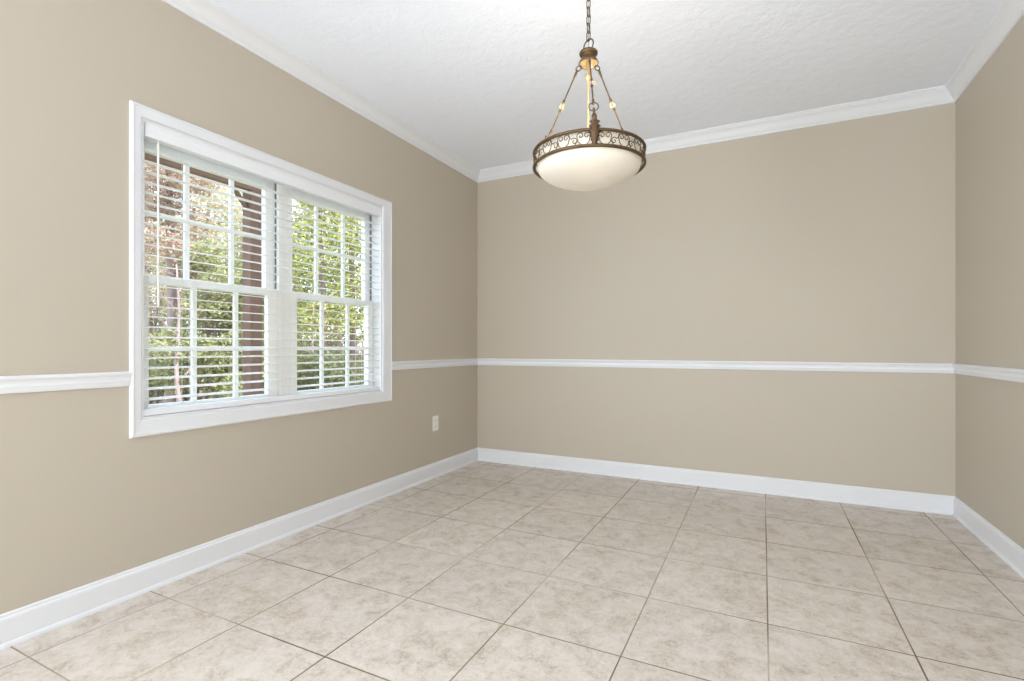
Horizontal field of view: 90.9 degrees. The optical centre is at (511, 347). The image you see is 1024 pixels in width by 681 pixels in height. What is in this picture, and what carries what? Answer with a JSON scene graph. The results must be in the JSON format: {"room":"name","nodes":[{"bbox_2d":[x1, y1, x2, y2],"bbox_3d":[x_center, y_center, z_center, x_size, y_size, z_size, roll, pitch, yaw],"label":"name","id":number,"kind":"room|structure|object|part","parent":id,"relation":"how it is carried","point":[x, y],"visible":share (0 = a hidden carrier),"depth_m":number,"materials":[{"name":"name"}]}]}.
{"room":"empty dining room","nodes":[
{"label":"empty dining room","id":0,"kind":"room"},
{"bbox_2d":[0,0,476,613],"bbox_3d":[-2.073,-0.297,1.496,0.160,2.745,7.500,0,0,26],"label":"wall","id":1,"kind":"structure","parent":0,"point":[83,501],"depth_m":2.19,"materials":[{"name":"beige paint"}]},
{"bbox_2d":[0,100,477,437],"bbox_3d":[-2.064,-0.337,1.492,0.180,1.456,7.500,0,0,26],"label":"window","id":2,"kind":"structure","parent":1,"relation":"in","point":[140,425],"depth_m":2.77,"materials":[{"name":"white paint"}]},
{"bbox_3d":[-1.567,-0.649,2.610,0.035,0.700,0.741,0,0,26],"label":"sash","id":3,"kind":"part","parent":2,"relation":"part of","materials":[{"name":"white plastic"}]},
{"bbox_3d":[-1.536,-0.015,2.594,0.032,0.643,0.741,0,0,26],"label":"sash","id":4,"kind":"part","parent":2,"relation":"part of","materials":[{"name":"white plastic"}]},
{"bbox_2d":[144,122,380,415],"bbox_3d":[-1.303,-0.346,2.924,0.078,1.302,1.538,0,0,26],"label":"window blind","id":5,"kind":"object","parent":2,"relation":"attached to","point":[153,133],"visible":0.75,"depth_m":2.68,"materials":[{"name":"white plastic"}]},
{"bbox_3d":[-1.315,-0.970,2.928,0.050,0.054,1.535,0,0,26],"label":"head rail","id":6,"kind":"part","parent":5,"relation":"part of","materials":[{"name":"white plastic"}]},
{"bbox_3d":[-1.312,0.291,2.927,0.052,0.028,1.535,0,0,26],"label":"rail","id":7,"kind":"part","parent":5,"relation":"part of","materials":[{"name":"white wood"}]},
{"bbox_3d":[-1.312,-0.334,2.927,0.059,1.223,0.001,0,0,26],"label":"ladder cord","id":8,"kind":"part","parent":5,"relation":"part of","materials":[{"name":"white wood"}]},
{"bbox_3d":[-1.213,-0.649,3.320,0.035,0.700,0.745,0,0,26],"label":"sash","id":9,"kind":"part","parent":2,"relation":"part of","materials":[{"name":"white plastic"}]},
{"bbox_3d":[-1.182,-0.015,3.304,0.032,0.643,0.745,0,0,26],"label":"sash","id":10,"kind":"part","parent":2,"relation":"part of","materials":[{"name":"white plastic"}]},
{"bbox_2d":[0,448,477,650],"bbox_3d":[-1.992,1.015,1.456,0.022,0.120,7.500,0,0,26],"label":"baseboard","id":11,"kind":"structure","parent":1,"relation":"attached to","point":[21,624],"depth_m":2.37,"materials":[{"name":"white paint"}]},
{"bbox_2d":[162,0,479,182],"bbox_3d":[-1.970,-1.623,1.445,0.070,0.094,7.500,0,0,26],"label":"crown molding","id":12,"kind":"structure","parent":1,"relation":"attached to","point":[208,13],"depth_m":2.98,"materials":[{"name":"white paint"}]},
{"bbox_2d":[433,415,437,430],"bbox_3d":[-0.636,0.630,4.196,0.008,0.124,0.078,0,0,26],"label":"wall outlet","id":13,"kind":"object","parent":1,"relation":"attached to","point":[435,418],"visible":1,"depth_m":4.19,"materials":[{"name":"white plastic"}]},
{"bbox_2d":[0,461,1023,680],"bbox_3d":[-0.377,1.135,0.741,3.871,0.120,7.660,0,0,26],"label":"floor","id":14,"kind":"structure","parent":0,"point":[478,570],"depth_m":2.13,"materials":[{"name":"beige tile"}]},
{"bbox_2d":[212,0,1003,168],"bbox_3d":[-0.377,-1.745,0.741,3.871,0.150,7.660,0,0,26],"label":"ceiling","id":15,"kind":"structure","parent":0,"point":[487,81],"depth_m":2.88,"materials":[{"name":"white paint"}]},
{"bbox_2d":[533,0,645,190],"bbox_3d":[0.323,-1.182,2.149,0.484,0.976,0.476,0,0,26],"label":"pendant lamp","id":16,"kind":"object","parent":15,"relation":"hanging from","point":[590,159],"visible":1,"depth_m":2.02,"materials":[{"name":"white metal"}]},
{"bbox_3d":[0.203,-1.031,2.225,0.193,0.339,0.021,0,0,35],"label":"hanging rod","id":17,"kind":"part","parent":16,"relation":"part of","materials":[{"name":"brown metal"}]},
{"bbox_3d":[0.326,-0.996,2.147,0.025,0.485,0.025,0,0,26],"label":"stem","id":18,"kind":"part","parent":16,"relation":"part of","materials":[{"name":"gold metal"}]},
{"bbox_3d":[0.326,-1.450,2.147,0.017,0.351,0.017,0,0,0],"label":"chain","id":19,"kind":"part","parent":16,"relation":"part of","materials":[{"name":"brown metal"}]},
{"bbox_3d":[0.326,-0.761,2.147,0.438,0.134,0.438,0,0,26],"label":"lamp shade","id":20,"kind":"part","parent":16,"relation":"part of","materials":[{"name":"beige glass"}]},
{"bbox_3d":[0.316,-1.031,2.002,0.021,0.339,0.193,0,0,1],"label":"hanging rod","id":21,"kind":"part","parent":16,"relation":"part of","materials":[{"name":"brown metal"}]},
{"bbox_3d":[0.455,-1.031,2.216,0.193,0.339,0.021,0,0,-25],"label":"hanging rod","id":22,"kind":"part","parent":16,"relation":"part of","materials":[{"name":"brown metal"}]},
{"bbox_2d":[477,102,954,495],"bbox_3d":[1.294,-0.297,4.098,3.871,2.745,0.160,0,0,26],"label":"wall","id":23,"kind":"structure","parent":0,"point":[832,242],"depth_m":3.79,"materials":[{"name":"beige paint"}]},
{"bbox_2d":[477,447,954,514],"bbox_3d":[1.254,1.015,4.017,3.551,0.120,0.022,0,0,26],"label":"baseboard","id":24,"kind":"structure","parent":23,"relation":"attached to","point":[885,498],"depth_m":3.79,"materials":[{"name":"white paint"}]},
{"bbox_2d":[478,85,953,182],"bbox_3d":[1.243,-1.623,3.995,3.551,0.094,0.070,0,0,26],"label":"crown molding","id":25,"kind":"structure","parent":23,"relation":"attached to","point":[939,95],"depth_m":3.63,"materials":[{"name":"white paint"}]},
{"bbox_2d":[478,358,953,373],"bbox_3d":[1.254,0.134,4.017,3.551,0.064,0.020,0,0,26],"label":"chair rail","id":26,"kind":"object","parent":23,"relation":"attached to","point":[675,364],"visible":1,"depth_m":3.79,"materials":[{"name":"white paint"}]},
{"bbox_2d":[955,16,1023,548],"bbox_3d":[1.249,-0.297,-0.158,0.160,2.745,7.500,0,0,26],"label":"wall","id":27,"kind":"structure","parent":0,"point":[989,114],"depth_m":2.73,"materials":[{"name":"beige paint"}]},
{"bbox_2d":[945,0,1023,101],"bbox_3d":[1.146,-1.623,-0.106,0.070,0.094,7.500,0,0,26],"label":"crown molding","id":28,"kind":"structure","parent":27,"relation":"attached to","point":[1009,13],"depth_m":2.70,"materials":[{"name":"white paint"}]},
{"bbox_2d":[952,496,1023,578],"bbox_3d":[1.168,1.015,-0.117,0.022,0.120,7.500,0,0,26],"label":"baseboard","id":29,"kind":"structure","parent":27,"relation":"attached to","point":[1010,552],"depth_m":2.69,"materials":[{"name":"white paint"}]},
{"bbox_2d":[952,364,1023,382],"bbox_3d":[1.168,0.134,-0.117,0.020,0.064,7.500,0,0,26],"label":"chair rail","id":30,"kind":"object","parent":27,"relation":"attached to","point":[1001,373],"visible":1,"depth_m":2.69,"materials":[{"name":"white paint"}]},
{"label":"outside","id":31,"kind":"structure","parent":0,"visible":0},
{"bbox_3d":[-23.802,1.525,25.437,60.000,0.240,60.000,0,0,26],"label":"ground","id":32,"kind":"structure","parent":31,"visible":0},
{"bbox_2d":[149,290,164,403],"bbox_3d":[-7.566,0.166,10.773,0.299,2.833,0.566,0,0,-22],"label":"bare sapling","id":33,"kind":"object","parent":32,"relation":"on","point":[156,312],"visible":0.35,"depth_m":10.81,"materials":[{"name":"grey plant"}]},
{"bbox_2d":[149,351,185,403],"bbox_3d":[-8.403,0.782,11.492,1.627,1.606,2.709,0,0,-31],"label":"shrub","id":34,"kind":"object","parent":32,"relation":"on","point":[151,362],"visible":0.08,"depth_m":11.07,"materials":[{"name":"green plant"}]},
{"bbox_2d":[159,264,190,401],"bbox_3d":[-6.227,0.018,9.329,0.564,3.126,0.323,0,0,-25],"label":"bare sapling","id":35,"kind":"object","parent":32,"relation":"on","point":[177,381],"visible":0.64,"depth_m":9.35,"materials":[{"name":"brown plant"}]},
{"bbox_2d":[149,170,211,342],"bbox_3d":[-13.920,-3.212,19.422,5.826,9.579,5.392,0,0,26],"label":"tree","id":36,"kind":"object","parent":32,"relation":"on","point":[163,170],"visible":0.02,"depth_m":19.88,"materials":[{"name":"grey plant"}]},
{"bbox_2d":[158,351,203,400],"bbox_3d":[-8.290,0.735,13.049,1.807,1.700,2.622,0,0,5],"label":"shrub","id":37,"kind":"object","parent":32,"relation":"on","point":[158,351],"visible":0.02,"depth_m":12.38,"materials":[{"name":"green plant"}]},
{"bbox_2d":[145,163,220,402],"bbox_3d":[-6.970,-2.314,10.384,2.203,7.784,2.528,0,0,26],"label":"tree","id":38,"kind":"object","parent":32,"relation":"on","point":[170,233],"visible":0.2,"depth_m":10.34,"materials":[{"name":"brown plant"}]},
{"bbox_2d":[145,166,241,395],"bbox_3d":[-8.708,-2.716,12.477,4.958,8.584,4.211,0,0,26],"label":"tree","id":39,"kind":"object","parent":32,"relation":"on","point":[149,261],"visible":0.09,"depth_m":12.44,"materials":[{"name":"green plant"}]},
{"bbox_2d":[151,217,238,390],"bbox_3d":[-10.014,-1.367,16.100,4.556,5.889,3.501,0,0,-15],"label":"tree","id":40,"kind":"object","parent":32,"relation":"on","point":[182,320],"visible":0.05,"depth_m":15.86,"materials":[{"name":"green plant"}]},
{"bbox_2d":[153,211,238,337],"bbox_3d":[-12.622,-2.353,21.766,5.314,7.861,5.004,0,0,26],"label":"tree","id":41,"kind":"object","parent":32,"relation":"on","point":[212,211],"visible":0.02,"depth_m":21.39,"materials":[{"name":"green plant"}]},
{"bbox_2d":[181,370,222,400],"bbox_3d":[-7.106,0.888,12.554,2.204,1.396,2.493,0,0,26],"label":"shrub","id":42,"kind":"object","parent":32,"relation":"on","point":[198,388],"visible":0.09,"depth_m":11.64,"materials":[{"name":"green plant"}]},
{"bbox_2d":[145,180,263,397],"bbox_3d":[-7.822,-2.233,13.266,3.576,7.620,3.994,0,0,26],"label":"tree","id":43,"kind":"object","parent":32,"relation":"on","point":[236,246],"visible":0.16,"depth_m":12.95,"materials":[{"name":"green plant"}]},
{"bbox_2d":[188,272,221,398],"bbox_3d":[-6.334,-0.014,10.365,0.637,3.188,0.548,0,0,26],"label":"bare sapling","id":44,"kind":"object","parent":32,"relation":"on","point":[206,298],"visible":0.29,"depth_m":10.37,"materials":[{"name":"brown plant"}]},
{"bbox_2d":[149,237,263,397],"bbox_3d":[-6.069,-0.350,10.452,2.730,3.856,2.059,0,0,-36],"label":"tree","id":45,"kind":"object","parent":32,"relation":"on","point":[221,297],"visible":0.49,"depth_m":10.09,"materials":[{"name":"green plant"}]},
{"bbox_2d":[160,205,308,343],"bbox_3d":[-9.183,-1.688,17.105,4.731,6.531,4.130,0,0,-39],"label":"tree","id":46,"kind":"object","parent":32,"relation":"on","point":[241,205],"visible":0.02,"depth_m":16.14,"materials":[{"name":"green plant"}]},
{"bbox_2d":[234,186,261,395],"bbox_3d":[-2.560,-0.002,4.827,0.126,3.053,0.286,0,0,26],"label":"porch post","id":47,"kind":"object","parent":32,"relation":"on","point":[248,248],"visible":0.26,"depth_m":4.85,"materials":[{"name":"brown wood"}]},
{"bbox_2d":[145,153,261,192],"bbox_3d":[-3.757,-1.647,2.423,0.100,0.275,5.660,0,0,26],"label":"beam","id":48,"kind":"structure","parent":47,"relation":"on","point":[149,157],"depth_m":4.40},
{"bbox_2d":[188,344,307,398],"bbox_3d":[-5.619,0.686,10.632,2.266,1.796,2.214,0,0,26],"label":"shrub","id":49,"kind":"object","parent":32,"relation":"on","point":[223,380],"visible":0.18,"depth_m":9.97,"materials":[{"name":"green plant"}]},
{"bbox_2d":[179,190,329,345],"bbox_3d":[-7.343,-2.201,14.808,3.497,7.556,4.278,0,0,26],"label":"tree","id":50,"kind":"object","parent":32,"relation":"on","point":[228,190],"visible":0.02,"depth_m":14.62,"materials":[{"name":"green plant"}]},
{"bbox_2d":[215,335,318,396],"bbox_3d":[-5.315,0.638,11.023,2.300,1.891,2.244,0,0,37],"label":"shrub","id":51,"kind":"object","parent":32,"relation":"on","point":[299,336],"visible":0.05,"depth_m":10.65,"materials":[{"name":"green plant"}]},
{"bbox_2d":[216,201,349,346],"bbox_3d":[-6.563,-1.452,15.185,4.363,6.061,3.947,0,0,26],"label":"tree","id":52,"kind":"object","parent":32,"relation":"on","point":[310,334],"visible":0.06,"depth_m":14.88,"materials":[{"name":"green plant"}]},
{"bbox_2d":[297,292,318,386],"bbox_3d":[-4.332,0.182,11.048,0.537,2.797,0.478,0,0,13],"label":"bare sapling","id":53,"kind":"object","parent":32,"relation":"on","point":[313,327],"visible":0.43,"depth_m":10.98,"materials":[{"name":"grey plant"}]},
{"bbox_2d":[262,345,354,390],"bbox_3d":[-4.519,0.767,10.963,1.904,1.636,2.515,0,0,-39],"label":"shrub","id":54,"kind":"object","parent":32,"relation":"on","point":[299,366],"visible":0.24,"depth_m":10.34,"materials":[{"name":"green plant"}]},
{"bbox_2d":[262,199,363,371],"bbox_3d":[-4.613,-1.655,11.680,3.518,6.465,3.361,0,0,26],"label":"tree","id":55,"kind":"object","parent":32,"relation":"on","point":[322,277],"visible":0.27,"depth_m":11.36,"materials":[{"name":"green plant"}]},
{"bbox_2d":[292,209,333,336],"bbox_3d":[-9.744,-2.287,22.798,4.973,7.730,5.948,0,0,26],"label":"tree","id":56,"kind":"object","parent":32,"relation":"on","point":[294,209],"visible":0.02,"depth_m":23.02,"materials":[{"name":"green plant"}]},
{"bbox_2d":[299,337,344,385],"bbox_3d":[-4.767,0.655,13.025,2.059,1.857,2.541,0,0,26],"label":"shrub","id":57,"kind":"object","parent":32,"relation":"on","point":[315,342],"visible":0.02,"depth_m":12.05,"materials":[{"name":"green plant"}]},
{"bbox_2d":[292,204,363,383],"bbox_3d":[-3.648,-2.610,12.056,4.511,8.373,3.354,0,0,33],"label":"tree","id":58,"kind":"object","parent":32,"relation":"on","point":[350,282],"visible":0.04,"depth_m":11.50,"materials":[{"name":"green plant"}]},
{"bbox_2d":[292,200,363,346],"bbox_3d":[-6.061,-1.940,18.107,4.786,7.038,5.216,0,0,26],"label":"tree","id":59,"kind":"object","parent":32,"relation":"on","point":[335,335],"visible":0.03,"depth_m":17.73,"materials":[{"name":"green plant"}]},
{"bbox_2d":[297,350,363,389],"bbox_3d":[-3.566,0.739,10.356,2.931,1.690,1.788,0,0,-23],"label":"shrub","id":60,"kind":"object","parent":32,"relation":"on","point":[333,365],"visible":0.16,"depth_m":9.94,"materials":[{"name":"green plant"}]},
{"bbox_2d":[318,327,363,382],"bbox_3d":[-3.784,0.546,12.428,2.300,2.072,2.280,0,0,26],"label":"shrub","id":61,"kind":"object","parent":32,"relation":"on","point":[340,337],"visible":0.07,"depth_m":12.13,"materials":[{"name":"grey plant"}]}
]}

